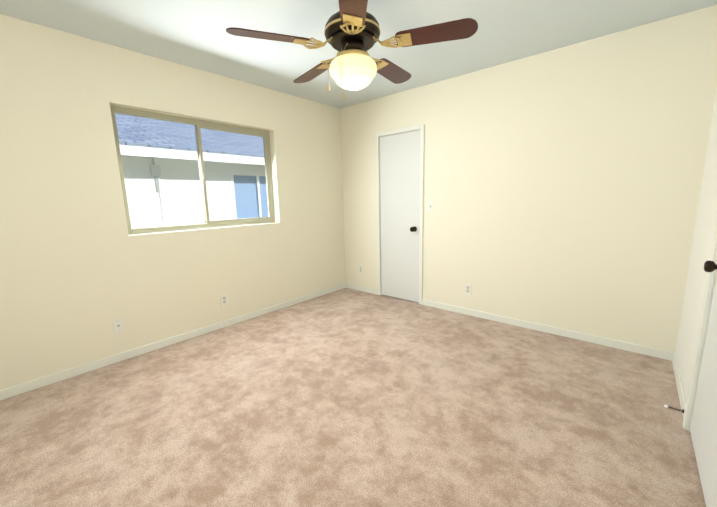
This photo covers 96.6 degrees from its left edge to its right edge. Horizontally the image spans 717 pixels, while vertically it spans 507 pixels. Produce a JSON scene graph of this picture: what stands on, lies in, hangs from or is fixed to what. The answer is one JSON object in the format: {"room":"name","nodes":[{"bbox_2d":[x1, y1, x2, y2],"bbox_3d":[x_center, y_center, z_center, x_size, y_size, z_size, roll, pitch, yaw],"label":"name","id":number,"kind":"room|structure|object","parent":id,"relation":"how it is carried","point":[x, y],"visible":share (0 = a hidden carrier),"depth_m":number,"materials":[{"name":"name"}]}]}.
{"room":"empty bedroom","nodes":[
{"label":"empty bedroom","id":0,"kind":"room"},
{"bbox_2d":[0,14,345,389],"bbox_3d":[-1.570,-0.429,2.978,0.140,2.440,4.280,7,13,40],"label":"wall","id":1,"kind":"structure","parent":0,"point":[81,268],"depth_m":2.49,"materials":[{"name":"beige paint"}]},
{"bbox_2d":[112,317,124,333],"bbox_3d":[-1.939,0.583,2.579,0.010,0.116,0.072,7,13,40],"label":"outlet","id":2,"kind":"object","parent":1,"relation":"attached to","point":[118,325],"visible":1,"depth_m":2.58,"materials":[{"name":"white plastic"}]},
{"bbox_2d":[0,283,347,400],"bbox_3d":[-1.484,0.747,3.130,0.015,0.068,4.000,7,13,40],"label":"baseboard","id":3,"kind":"structure","parent":1,"relation":"attached to","point":[9,392],"depth_m":2.72,"materials":[{"name":"white paint"}]},
{"bbox_2d":[110,105,274,234],"bbox_3d":[-1.471,-0.757,3.102,0.065,1.012,1.455,7,13,40],"label":"sliding window","id":4,"kind":"structure","parent":1,"relation":"in","point":[209,125],"depth_m":3.03,"materials":[{"name":"beige"}]},
{"bbox_2d":[220,294,227,305],"bbox_3d":[-1.362,0.470,3.239,0.009,0.116,0.072,7,13,40],"label":"outlet","id":5,"kind":"object","parent":1,"relation":"attached to","point":[224,299],"visible":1,"depth_m":3.23,"materials":[{"name":"white plastic"}]},
{"bbox_2d":[0,288,705,506],"bbox_3d":[-0.200,1.000,2.050,3.686,0.120,4.280,7,13,40],"label":"floor","id":6,"kind":"structure","parent":0,"point":[345,397],"depth_m":1.84,"materials":[{"name":"carpet"}]},
{"bbox_2d":[0,0,716,108],"bbox_3d":[-0.258,-1.522,1.613,3.686,0.120,4.280,7,13,40],"label":"ceiling","id":7,"kind":"structure","parent":0,"point":[193,33],"depth_m":2.23,"materials":[{"name":"white paint"}]},
{"bbox_2d":[226,0,477,97],"bbox_3d":[-0.023,-1.173,1.812,1.246,0.645,1.229,7,13,40],"label":"ceiling fan","id":8,"kind":"object","parent":7,"relation":"hanging from","point":[352,31],"visible":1,"depth_m":1.68,"materials":[{"name":"brown wood"}]},
{"bbox_2d":[341,5,716,351],"bbox_3d":[1.124,-0.558,3.370,3.406,2.440,0.140,7,13,40],"label":"wall","id":9,"kind":"structure","parent":0,"point":[562,187],"depth_m":2.72,"materials":[{"name":"beige paint"}]},
{"bbox_2d":[359,265,362,273],"bbox_3d":[0.031,0.215,4.381,0.072,0.116,0.009,7,13,40],"label":"outlet","id":10,"kind":"object","parent":9,"relation":"attached to","point":[360,268],"visible":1,"depth_m":4.37,"materials":[{"name":"white plastic"}]},
{"bbox_2d":[348,284,377,294],"bbox_3d":[0.046,0.489,4.418,0.556,0.068,0.012,7,13,40],"label":"baseboard","id":11,"kind":"structure","parent":9,"relation":"attached to","point":[369,290],"depth_m":4.39,"materials":[{"name":"white paint"}]},
{"bbox_2d":[375,124,423,304],"bbox_3d":[0.530,-0.438,3.906,0.665,2.046,0.154,7,13,40],"label":"door frame","id":12,"kind":"structure","parent":9,"relation":"attached to","point":[394,132],"depth_m":3.77,"materials":[{"name":"white paint"}]},
{"bbox_2d":[380,130,420,302],"bbox_3d":[0.482,-0.408,3.853,0.565,1.984,0.106,7,13,40],"label":"closet door","id":13,"kind":"structure","parent":9,"relation":"in","point":[400,186],"depth_m":3.85,"materials":[{"name":"white paint"}]},
{"bbox_2d":[428,201,433,210],"bbox_3d":[0.802,-0.529,3.553,0.072,0.116,0.017,7,13,40],"label":"light switch","id":14,"kind":"object","parent":9,"relation":"attached to","point":[430,205],"visible":1,"depth_m":3.55,"materials":[{"name":"white plastic"}]},
{"bbox_2d":[465,284,471,294],"bbox_3d":[1.170,0.383,3.411,0.072,0.116,0.009,7,13,40],"label":"outlet","id":15,"kind":"object","parent":9,"relation":"attached to","point":[468,289],"visible":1,"depth_m":3.41,"materials":[{"name":"white plastic"}]},
{"bbox_2d":[422,299,667,359],"bbox_3d":[1.575,0.680,3.110,2.155,0.068,0.012,7,13,40],"label":"baseboard","id":16,"kind":"structure","parent":9,"relation":"attached to","point":[649,351],"depth_m":2.90,"materials":[{"name":"white paint"}]},
{"bbox_2d":[675,89,716,428],"bbox_3d":[1.113,-0.093,0.684,0.140,2.440,4.280,7,13,40],"label":"wall","id":17,"kind":"structure","parent":0,"point":[703,238],"depth_m":1.98,"materials":[{"name":"white paint"}]},
{"bbox_2d":[668,351,685,417],"bbox_3d":[2.080,0.848,2.074,0.015,0.068,0.860,7,13,40],"label":"baseboard","id":18,"kind":"structure","parent":17,"relation":"attached to","point":[671,355],"depth_m":2.09,"materials":[{"name":"white paint"}]},
{"bbox_2d":[664,405,683,412],"bbox_3d":[1.808,0.888,1.830,0.081,0.022,0.022,7,13,40],"label":"door stop","id":19,"kind":"object","parent":18,"relation":"attached to","point":[667,406],"visible":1,"depth_m":1.83,"materials":[{"name":"grey metal"}]},
{"bbox_2d":[682,222,716,506],"bbox_3d":[1.535,0.000,1.205,0.158,2.060,0.900,7,13,40],"label":"door frame","id":20,"kind":"structure","parent":17,"relation":"attached to","point":[700,344],"depth_m":1.63,"materials":[{"name":"white paint"}]},
{"bbox_2d":[690,260,716,506],"bbox_3d":[1.499,0.014,1.280,0.104,1.985,0.833,7,13,40],"label":"door","id":21,"kind":"structure","parent":17,"relation":"in","point":[703,429],"depth_m":1.44,"materials":[{"name":"white paint"}]},
{"label":"outside","id":22,"kind":"structure","parent":0,"visible":0},
{"bbox_3d":[-6.173,0.508,8.553,13.859,0.100,26.000,7,13,40],"label":"yard","id":23,"kind":"structure","parent":22,"visible":0},
{"bbox_2d":[115,113,267,228],"bbox_3d":[-4.543,-1.400,6.751,4.243,4.200,14.000,7,13,40],"label":"window glass","id":24,"kind":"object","parent":23,"relation":"on","point":[189,154],"depth_m":5.91,"materials":[{"name":"white"}]}
]}

